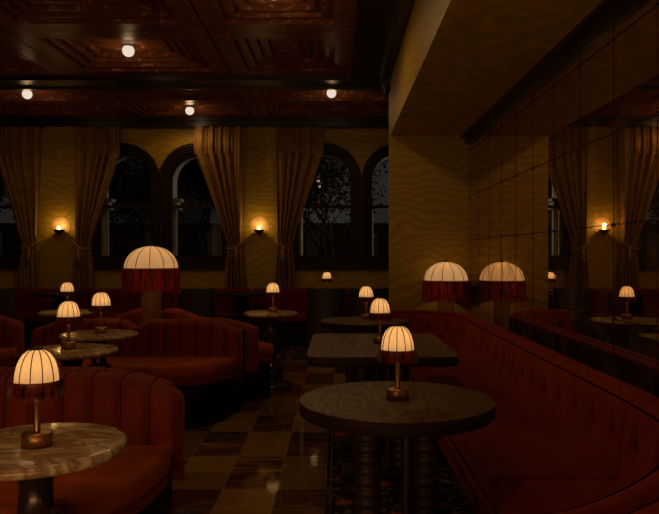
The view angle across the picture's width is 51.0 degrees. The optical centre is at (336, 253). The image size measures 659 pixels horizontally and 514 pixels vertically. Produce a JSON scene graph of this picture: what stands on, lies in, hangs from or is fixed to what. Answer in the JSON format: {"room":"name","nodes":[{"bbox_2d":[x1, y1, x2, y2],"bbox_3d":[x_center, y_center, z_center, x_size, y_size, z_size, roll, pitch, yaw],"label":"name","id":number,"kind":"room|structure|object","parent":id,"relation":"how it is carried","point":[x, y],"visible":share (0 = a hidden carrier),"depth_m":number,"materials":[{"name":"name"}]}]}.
{"room":"cocktail lounge","nodes":[
{"label":"cocktail lounge","id":0,"kind":"room"},
{"bbox_2d":[0,0,388,115],"bbox_3d":[-1.700,-2.476,4.300,10.200,0.300,15.400,0,0,0],"label":"ceiling","id":1,"kind":"structure","parent":0,"point":[82,37],"depth_m":8.17,"materials":[{"name":"brown wood"}]},
{"bbox_2d":[22,90,31,98],"bbox_3d":[-4.490,-2.317,10.000,0.140,0.140,0.140,0,0,0],"label":"globe","id":2,"kind":"object","parent":1,"relation":"attached to","point":[27,94],"visible":0.8,"depth_m":9.95,"materials":[{"name":"white glass"}]},
{"bbox_2d":[122,45,134,56],"bbox_3d":[-2.453,-2.388,8.110,0.140,0.140,0.140,0,0,0],"label":"globe","id":3,"kind":"object","parent":1,"relation":"attached to","point":[128,50],"visible":1,"depth_m":8.06,"materials":[{"name":"white glass"}]},
{"bbox_2d":[185,106,193,114],"bbox_3d":[-2.390,-2.326,11.200,0.140,0.140,0.140,0,0,0],"label":"globe","id":4,"kind":"object","parent":1,"relation":"attached to","point":[189,110],"visible":1,"depth_m":11.15,"materials":[{"name":"white glass"}]},
{"bbox_2d":[0,75,381,89],"bbox_3d":[-2.990,-2.296,9.240,7.220,0.100,0.440,0,0,0],"label":"ceiling beam","id":5,"kind":"structure","parent":1,"relation":"attached to","point":[72,82],"depth_m":9.19,"materials":[{"name":"brown wood"}]},
{"bbox_2d":[327,90,335,97],"bbox_3d":[-0.080,-2.337,10.020,0.140,0.140,0.140,0,0,0],"label":"globe","id":6,"kind":"object","parent":1,"relation":"attached to","point":[330,93],"visible":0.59,"depth_m":9.97,"materials":[{"name":"white glass"}]},
{"bbox_2d":[0,109,388,310],"bbox_3d":[-1.700,-0.568,11.890,10.200,4.116,0.180,0,0,0],"label":"wall","id":7,"kind":"structure","parent":0,"point":[56,194],"depth_m":11.80,"materials":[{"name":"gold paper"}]},
{"bbox_2d":[0,205,21,268],"bbox_3d":[-5.850,-0.815,11.825,1.240,2.143,0.250,0,0,0],"label":"window","id":8,"kind":"structure","parent":7,"relation":"in","point":[6,262],"depth_m":11.76,"materials":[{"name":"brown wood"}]},
{"bbox_2d":[52,216,70,235],"bbox_3d":[-4.715,-0.472,11.697,0.330,0.345,0.205,0,0,0],"label":"wall sconce","id":9,"kind":"object","parent":7,"relation":"attached to","point":[61,225],"visible":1,"depth_m":11.80,"materials":[{"name":"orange glass"}]},
{"bbox_2d":[91,143,158,268],"bbox_3d":[-3.642,-0.815,11.825,1.240,2.143,0.250,0,0,0],"label":"window","id":10,"kind":"structure","parent":7,"relation":"in","point":[100,262],"depth_m":11.76,"materials":[{"name":"brown wood"}]},
{"bbox_2d":[72,125,246,128],"bbox_3d":[-3.000,-2.157,11.700,2.920,0.030,0.200,0,0,0],"label":"rail","id":11,"kind":"object","parent":7,"relation":"attached to","point":[119,126],"visible":0.86,"depth_m":11.60,"materials":[{"name":"brown wood"}]},
{"bbox_2d":[72,126,120,287],"bbox_3d":[-4.062,-0.785,11.619,0.798,2.710,0.233,0,0,-7],"label":"curtain","id":12,"kind":"object","parent":11,"relation":"hanging from","point":[97,151],"visible":0.99,"depth_m":11.61,"materials":[{"name":"beige fabric"}]},
{"bbox_2d":[194,126,246,287],"bbox_3d":[-1.964,-0.785,11.595,0.892,2.710,0.252,0,0,0],"label":"curtain","id":13,"kind":"object","parent":11,"relation":"hanging from","point":[219,152],"visible":1,"depth_m":11.60,"materials":[{"name":"beige fabric"}]},
{"bbox_2d":[159,143,227,268],"bbox_3d":[-2.411,-0.815,11.825,1.240,2.143,0.250,0,0,0],"label":"window","id":14,"kind":"structure","parent":7,"relation":"in","point":[176,156],"depth_m":11.77,"materials":[{"name":"brown wood"}]},
{"bbox_2d":[0,116,388,126],"bbox_3d":[-1.700,-2.249,11.700,9.800,0.154,0.200,0,0,0],"label":"trim","id":15,"kind":"structure","parent":7,"relation":"attached to","point":[45,121],"depth_m":11.63,"materials":[{"name":"brown wood"}]},
{"bbox_2d":[250,216,268,235],"bbox_3d":[-1.325,-0.472,11.697,0.330,0.345,0.205,0,0,0],"label":"wall sconce","id":16,"kind":"object","parent":7,"relation":"attached to","point":[259,225],"visible":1,"depth_m":11.80,"materials":[{"name":"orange glass"}]},
{"bbox_2d":[292,143,360,268],"bbox_3d":[-0.205,-0.815,11.825,1.240,2.143,0.250,0,0,0],"label":"window","id":17,"kind":"structure","parent":7,"relation":"in","point":[353,261],"depth_m":11.76,"materials":[{"name":"brown wood"}]},
{"bbox_2d":[361,144,388,268],"bbox_3d":[1.034,-0.815,11.825,1.240,2.143,0.250,0,0,0],"label":"window","id":18,"kind":"structure","parent":7,"relation":"in","point":[369,261],"depth_m":11.76,"materials":[{"name":"brown wood"}]},
{"bbox_3d":[-5.750,-2.157,11.700,1.500,0.030,0.200,0,0,0],"label":"rail","id":19,"kind":"object","parent":7,"relation":"attached to","visible":0},
{"bbox_2d":[0,126,42,287],"bbox_3d":[-5.392,-0.785,11.600,0.817,2.710,0.260,0,0,0],"label":"curtain","id":20,"kind":"object","parent":19,"relation":"hanging from","point":[19,146],"visible":1,"depth_m":11.60,"materials":[{"name":"beige fabric"}]},
{"bbox_3d":[0.280,-2.157,11.700,2.640,0.030,0.200,0,0,0],"label":"rail","id":21,"kind":"object","parent":7,"relation":"attached to","visible":0},
{"bbox_2d":[274,126,323,287],"bbox_3d":[-0.642,-0.785,11.607,0.838,2.710,0.240,0,0,-4],"label":"curtain","id":22,"kind":"object","parent":21,"relation":"hanging from","point":[296,172],"visible":0.98,"depth_m":11.61,"materials":[{"name":"beige fabric"}]},
{"bbox_2d":[25,346,371,513],"bbox_3d":[-1.700,1.540,4.350,10.200,0.100,15.500,0,0,0],"label":"floor","id":23,"kind":"structure","parent":0,"point":[264,458],"depth_m":5.05,"materials":[{"name":"tile"}]},
{"bbox_2d":[0,315,23,366],"bbox_3d":[-4.220,1.047,6.800,1.960,0.886,0.800,0,0,0],"label":"sofa","id":24,"kind":"object","parent":23,"relation":"on","point":[11,330],"visible":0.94,"depth_m":6.99,"materials":[{"name":"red fabric"}]},
{"bbox_2d":[0,422,127,513],"bbox_3d":[-1.036,1.070,2.375,0.606,0.840,0.606,0,0,0],"label":"marble table","id":25,"kind":"object","parent":23,"relation":"on","point":[76,446],"visible":0.88,"depth_m":2.32,"materials":[{"name":"brown stone"}]},
{"bbox_2d":[6,346,65,449],"bbox_3d":[-1.018,0.480,2.340,0.185,0.340,0.187,0,0,0],"label":"table lamp","id":26,"kind":"object","parent":25,"relation":"on","point":[36,375],"visible":1,"depth_m":2.29,"materials":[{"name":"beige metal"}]},
{"bbox_2d":[37,309,93,316],"bbox_3d":[-3.090,1.070,7.880,0.612,0.840,0.612,0,0,0],"label":"marble table","id":27,"kind":"object","parent":23,"relation":"on","point":[52,313],"visible":0.17,"depth_m":7.71,"materials":[{"name":"brown stone"}]},
{"bbox_2d":[59,281,75,299],"bbox_3d":[-3.080,0.480,7.880,0.185,0.340,0.187,0,0,-19],"label":"table lamp","id":28,"kind":"object","parent":27,"relation":"on","point":[67,288],"visible":0.92,"depth_m":7.83,"materials":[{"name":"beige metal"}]},
{"bbox_2d":[24,343,118,366],"bbox_3d":[-1.817,1.070,4.730,0.612,0.840,0.612,0,0,0],"label":"marble table","id":29,"kind":"object","parent":23,"relation":"on","point":[73,357],"visible":0.31,"depth_m":4.65,"materials":[{"name":"brown stone"}]},
{"bbox_2d":[54,299,82,349],"bbox_3d":[-1.840,0.480,4.730,0.185,0.340,0.187,0,0,-9],"label":"table lamp","id":30,"kind":"object","parent":29,"relation":"on","point":[68,312],"visible":1,"depth_m":4.68,"materials":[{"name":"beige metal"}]},
{"bbox_2d":[0,366,173,507],"bbox_3d":[-1.870,1.066,4.150,1.860,0.848,0.640,0,0,0],"label":"sofa","id":31,"kind":"object","parent":23,"relation":"on","point":[3,370],"visible":0.16,"depth_m":3.90,"materials":[{"name":"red fabric"}]},
{"bbox_2d":[0,371,183,513],"bbox_3d":[-1.810,1.047,3.060,2.040,0.886,1.160,0,0,0],"label":"sofa","id":32,"kind":"object","parent":23,"relation":"on","point":[150,412],"visible":0.64,"depth_m":3.42,"materials":[{"name":"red fabric"}]},
{"bbox_2d":[58,329,138,367],"bbox_3d":[-1.914,1.062,5.550,0.612,0.855,0.612,0,0,0],"label":"marble table","id":33,"kind":"object","parent":23,"relation":"on","point":[89,336],"visible":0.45,"depth_m":5.44,"materials":[{"name":"brown stone"}]},
{"bbox_2d":[89,291,112,333],"bbox_3d":[-1.898,0.465,5.550,0.185,0.340,0.187,0,0,-4],"label":"table lamp","id":34,"kind":"object","parent":33,"relation":"on","point":[101,302],"visible":1,"depth_m":5.50,"materials":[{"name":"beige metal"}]},
{"bbox_2d":[31,318,241,426],"bbox_3d":[-1.870,1.047,6.160,1.960,0.886,0.820,0,0,0],"label":"sofa","id":35,"kind":"object","parent":23,"relation":"on","point":[201,358],"visible":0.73,"depth_m":6.35,"materials":[{"name":"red fabric"}]},
{"bbox_2d":[89,308,272,397],"bbox_3d":[-1.820,1.018,7.330,2.320,0.943,0.820,0,0,0],"label":"sofa","id":36,"kind":"object","parent":23,"relation":"on","point":[258,354],"visible":0.28,"depth_m":6.97,"materials":[{"name":"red fabric"}]},
{"bbox_2d":[18,288,380,345],"bbox_3d":[-1.420,1.035,11.410,8.160,0.910,0.720,0,0,0],"label":"banquette","id":37,"kind":"object","parent":23,"relation":"on","point":[292,331],"visible":0.34,"depth_m":11.45,"materials":[{"name":"fabric"}]},
{"bbox_2d":[244,310,297,390],"bbox_3d":[-0.740,1.070,7.750,0.612,0.840,0.612,0,0,0],"label":"marble table","id":38,"kind":"object","parent":23,"relation":"on","point":[277,382],"visible":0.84,"depth_m":7.66,"materials":[{"name":"brown stone"}]},
{"bbox_2d":[265,282,280,311],"bbox_3d":[-0.720,0.480,7.750,0.185,0.340,0.187,0,0,-2],"label":"table lamp","id":39,"kind":"object","parent":38,"relation":"on","point":[272,290],"visible":1,"depth_m":7.70,"materials":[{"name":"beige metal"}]},
{"bbox_2d":[324,430,473,513],"bbox_3d":[0.412,1.484,4.000,0.976,0.009,6.000,0,0,0],"label":"patterned rug","id":40,"kind":"object","parent":23,"relation":"on","point":[339,492],"visible":0.33,"depth_m":4.34,"materials":[{"name":"carpet"}]},
{"bbox_2d":[321,316,408,382],"bbox_3d":[0.270,1.065,6.760,0.860,0.830,0.860,0,0,0],"label":"table","id":41,"kind":"object","parent":40,"relation":"on","point":[350,325],"visible":0.43,"depth_m":6.56,"materials":[{"name":"brown wood"}]},
{"bbox_2d":[357,285,374,318],"bbox_3d":[0.293,0.480,6.920,0.185,0.340,0.187,0,0,-2],"label":"table lamp","id":42,"kind":"object","parent":41,"relation":"on","point":[366,295],"visible":0.95,"depth_m":6.87,"materials":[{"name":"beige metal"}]},
{"bbox_2d":[307,334,457,479],"bbox_3d":[0.295,1.065,4.995,0.980,0.830,1.290,0,0,0],"label":"table","id":43,"kind":"object","parent":40,"relation":"on","point":[358,352],"visible":0.52,"depth_m":4.59,"materials":[{"name":"brown wood"}]},
{"bbox_2d":[367,297,392,343],"bbox_3d":[0.314,0.480,5.040,0.185,0.340,0.187,0,0,-10],"label":"table lamp","id":44,"kind":"object","parent":43,"relation":"on","point":[379,308],"visible":0.97,"depth_m":4.99,"materials":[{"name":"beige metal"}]},
{"bbox_2d":[300,381,495,513],"bbox_3d":[0.267,1.065,3.100,0.868,0.830,0.868,0,0,0],"label":"table","id":45,"kind":"object","parent":40,"relation":"on","point":[431,411],"visible":1,"depth_m":3.04,"materials":[{"name":"brown wood"}]},
{"bbox_2d":[377,323,417,400],"bbox_3d":[0.272,0.480,3.100,0.185,0.340,0.187,0,0,-15],"label":"table lamp","id":46,"kind":"object","parent":45,"relation":"on","point":[397,343],"visible":1,"depth_m":3.05,"materials":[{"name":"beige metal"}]},
{"bbox_2d":[421,260,470,311],"bbox_3d":[1.273,0.485,8.058,0.569,0.850,0.569,0,0,-35],"label":"dome lamp","id":47,"kind":"object","parent":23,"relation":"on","point":[445,282],"visible":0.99,"depth_m":7.86,"materials":[{"name":"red fabric"}]},
{"bbox_2d":[391,309,658,513],"bbox_3d":[0.799,1.062,4.650,1.311,0.872,6.438,0,0,0],"label":"banquette","id":48,"kind":"object","parent":23,"relation":"on","point":[566,435],"visible":0.85,"depth_m":3.47,"materials":[{"name":"red leather"}]},
{"bbox_3d":[-2.200,1.484,10.375,8.000,0.009,1.250,0,0,0],"label":"patterned rug","id":49,"kind":"object","parent":23,"relation":"on","visible":0},
{"bbox_2d":[0,287,24,350],"bbox_3d":[-4.830,0.979,9.992,0.541,1.002,0.497,0,0,0],"label":"barrel chair","id":50,"kind":"object","parent":49,"relation":"on","point":[8,297],"visible":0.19,"depth_m":9.79,"materials":[{"name":"leather"}]},
{"bbox_2d":[34,292,86,317],"bbox_3d":[-4.340,1.044,10.850,0.780,0.869,0.780,0,0,0],"label":"pedestal table","id":51,"kind":"object","parent":49,"relation":"on","point":[58,299],"visible":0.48,"depth_m":10.75,"materials":[{"name":"brown wood"}]},
{"bbox_2d":[177,287,214,316],"bbox_3d":[-2.010,0.979,9.992,0.541,1.002,0.497,0,0,0],"label":"barrel chair","id":52,"kind":"object","parent":49,"relation":"on","point":[200,302],"visible":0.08,"depth_m":9.76,"materials":[{"name":"leather"}]},
{"bbox_2d":[216,291,265,322],"bbox_3d":[-1.500,1.044,10.850,0.780,0.869,0.780,0,0,0],"label":"pedestal table","id":53,"kind":"object","parent":49,"relation":"on","point":[241,297],"visible":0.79,"depth_m":10.76,"materials":[{"name":"brown wood"}]},
{"bbox_2d":[307,287,344,349],"bbox_3d":[-0.158,0.979,9.992,0.541,1.002,0.497,0,0,0],"label":"barrel chair","id":54,"kind":"object","parent":49,"relation":"on","point":[321,303],"visible":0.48,"depth_m":9.77,"materials":[{"name":"leather"}]},
{"bbox_2d":[351,287,388,333],"bbox_3d":[0.470,0.979,9.992,0.541,1.002,0.497,0,0,0],"label":"barrel chair","id":55,"kind":"object","parent":49,"relation":"on","point":[357,308],"visible":0.13,"depth_m":9.78,"materials":[{"name":"leather"}]},
{"bbox_3d":[-0.100,1.044,10.850,0.780,0.869,0.780,0,0,0],"label":"pedestal table","id":56,"kind":"object","parent":49,"relation":"on","visible":0},
{"bbox_2d":[321,271,332,288],"bbox_3d":[-0.160,0.440,10.850,0.185,0.340,0.187,0,0,-15],"label":"table lamp","id":57,"kind":"object","parent":56,"relation":"on","point":[326,277],"visible":0.95,"depth_m":10.80,"materials":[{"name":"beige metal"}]},
{"bbox_3d":[-1.850,1.115,6.745,1.860,0.750,0.320,0,0,0],"label":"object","id":58,"kind":"object","parent":23,"relation":"on","visible":0},
{"bbox_2d":[121,243,180,323],"bbox_3d":[-1.820,0.310,6.758,0.569,0.840,0.569,0,0,-35],"label":"dome lamp","id":59,"kind":"object","parent":58,"relation":"on","point":[150,270],"visible":0.99,"depth_m":6.58,"materials":[{"name":"beige fabric"}]},
{"bbox_2d":[390,0,460,135],"bbox_3d":[0.671,-1.878,2.580,0.058,0.896,11.560,0,0,0],"label":"soffit side","id":60,"kind":"structure","parent":0,"point":[429,20],"depth_m":5.57,"materials":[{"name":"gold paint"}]},
{"bbox_2d":[352,0,396,79],"bbox_3d":[0.370,-2.311,2.900,0.340,0.070,12.200,0,0,0],"label":"trim","id":61,"kind":"structure","parent":60,"relation":"attached to","point":[374,17],"depth_m":7.22,"materials":[{"name":"brown wood"}]},
{"bbox_2d":[382,80,389,94],"bbox_3d":[0.630,-2.085,8.460,0.140,0.210,0.320,0,0,0],"label":"trim","id":62,"kind":"structure","parent":60,"relation":"attached to","point":[386,83],"depth_m":8.33,"materials":[{"name":"brown wood"}]},
{"bbox_2d":[380,0,414,86],"bbox_3d":[0.589,-2.208,2.705,0.107,0.236,11.810,0,0,0],"label":"trim","id":63,"kind":"structure","parent":60,"relation":"attached to","point":[403,8],"depth_m":6.72,"materials":[{"name":"brown wood"}]},
{"bbox_2d":[389,92,468,313],"bbox_3d":[1.246,-0.418,8.460,1.208,3.816,0.200,0,0,0],"label":"wall column","id":64,"kind":"structure","parent":0,"point":[429,175],"depth_m":8.36,"materials":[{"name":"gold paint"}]},
{"bbox_2d":[395,0,602,135],"bbox_3d":[1.275,-1.460,2.580,1.150,0.060,11.560,0,0,0],"label":"soffit","id":65,"kind":"structure","parent":0,"point":[487,46],"depth_m":4.97,"materials":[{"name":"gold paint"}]},
{"bbox_3d":[1.740,0.030,2.580,0.220,2.920,11.560,0,0,0],"label":"wall","id":66,"kind":"structure","parent":0,"visible":0},
{"bbox_2d":[461,0,641,143],"bbox_3d":[1.565,-1.380,2.580,0.130,0.100,11.560,0,0,0],"label":"trim","id":67,"kind":"structure","parent":66,"relation":"attached to","point":[608,12],"depth_m":4.81,"materials":[{"name":"brown wood"}]},
{"bbox_2d":[468,0,658,397],"bbox_3d":[1.609,-0.205,2.581,0.043,2.270,11.562,0,0,0],"label":"wall mirror","id":68,"kind":"object","parent":66,"relation":"attached to","point":[563,195],"visible":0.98,"depth_m":4.46,"materials":[{"name":"clear mirror"}]},
{"label":"outside","id":69,"kind":"structure","parent":0,"visible":0},
{"bbox_3d":[-2.500,2.040,26.075,45.000,0.100,27.850,0,0,0],"label":"ground","id":70,"kind":"structure","parent":69,"visible":0},
{"bbox_2d":[0,174,10,214],"bbox_3d":[-10.018,-0.813,18.640,3.590,5.657,4.836,0,0,-39],"label":"tree","id":71,"kind":"object","parent":70,"relation":"on","point":[2,187],"visible":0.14,"depth_m":18.50,"materials":[{"name":"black plant"}]},
{"bbox_2d":[13,157,201,247],"bbox_3d":[-5.214,-0.600,16.118,4.175,5.188,5.357,0,0,-16],"label":"tree","id":72,"kind":"object","parent":70,"relation":"on","point":[140,190],"visible":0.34,"depth_m":15.61,"materials":[{"name":"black plant"}]},
{"bbox_2d":[101,155,134,255],"bbox_3d":[-3.642,0.056,12.240,1.210,3.869,0.400,0,0,0],"label":"stone surround","id":73,"kind":"object","parent":70,"relation":"on","point":[105,211],"visible":0.2,"depth_m":12.13,"materials":[{"name":"grey stone"}]},
{"bbox_2d":[145,158,215,255],"bbox_3d":[-3.688,-1.111,19.621,4.008,6.221,3.826,0,0,-26],"label":"tree","id":74,"kind":"object","parent":70,"relation":"on","point":[191,166],"visible":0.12,"depth_m":19.07,"materials":[{"name":"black plant"}]},
{"bbox_2d":[172,155,195,255],"bbox_3d":[-2.411,0.056,12.240,1.210,3.869,0.400,0,0,0],"label":"stone surround","id":75,"kind":"object","parent":70,"relation":"on","point":[175,201],"visible":0.23,"depth_m":12.13,"materials":[{"name":"grey stone"}]},
{"bbox_2d":[0,223,388,255],"bbox_3d":[-6.000,0.390,28.975,30.000,3.200,4.050,0,0,0],"label":"building","id":76,"kind":"structure","parent":70,"relation":"on","point":[189,234],"depth_m":27.00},
{"bbox_2d":[300,155,346,255],"bbox_3d":[-0.205,0.056,12.240,1.210,3.869,0.400,0,0,0],"label":"stone surround","id":77,"kind":"object","parent":70,"relation":"on","point":[329,156],"visible":0.08,"depth_m":12.14,"materials":[{"name":"grey stone"}]},
{"bbox_2d":[303,157,388,255],"bbox_3d":[-0.846,-0.783,16.035,3.643,5.579,5.392,0,0,-13],"label":"tree","id":78,"kind":"object","parent":70,"relation":"on","point":[321,185],"visible":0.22,"depth_m":14.99,"materials":[{"name":"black plant"}]},
{"bbox_2d":[372,157,388,255],"bbox_3d":[1.034,0.056,12.240,1.210,3.869,0.400,0,0,0],"label":"stone surround","id":79,"kind":"object","parent":70,"relation":"on","point":[373,199],"visible":0.07,"depth_m":12.13,"materials":[{"name":"grey stone"}]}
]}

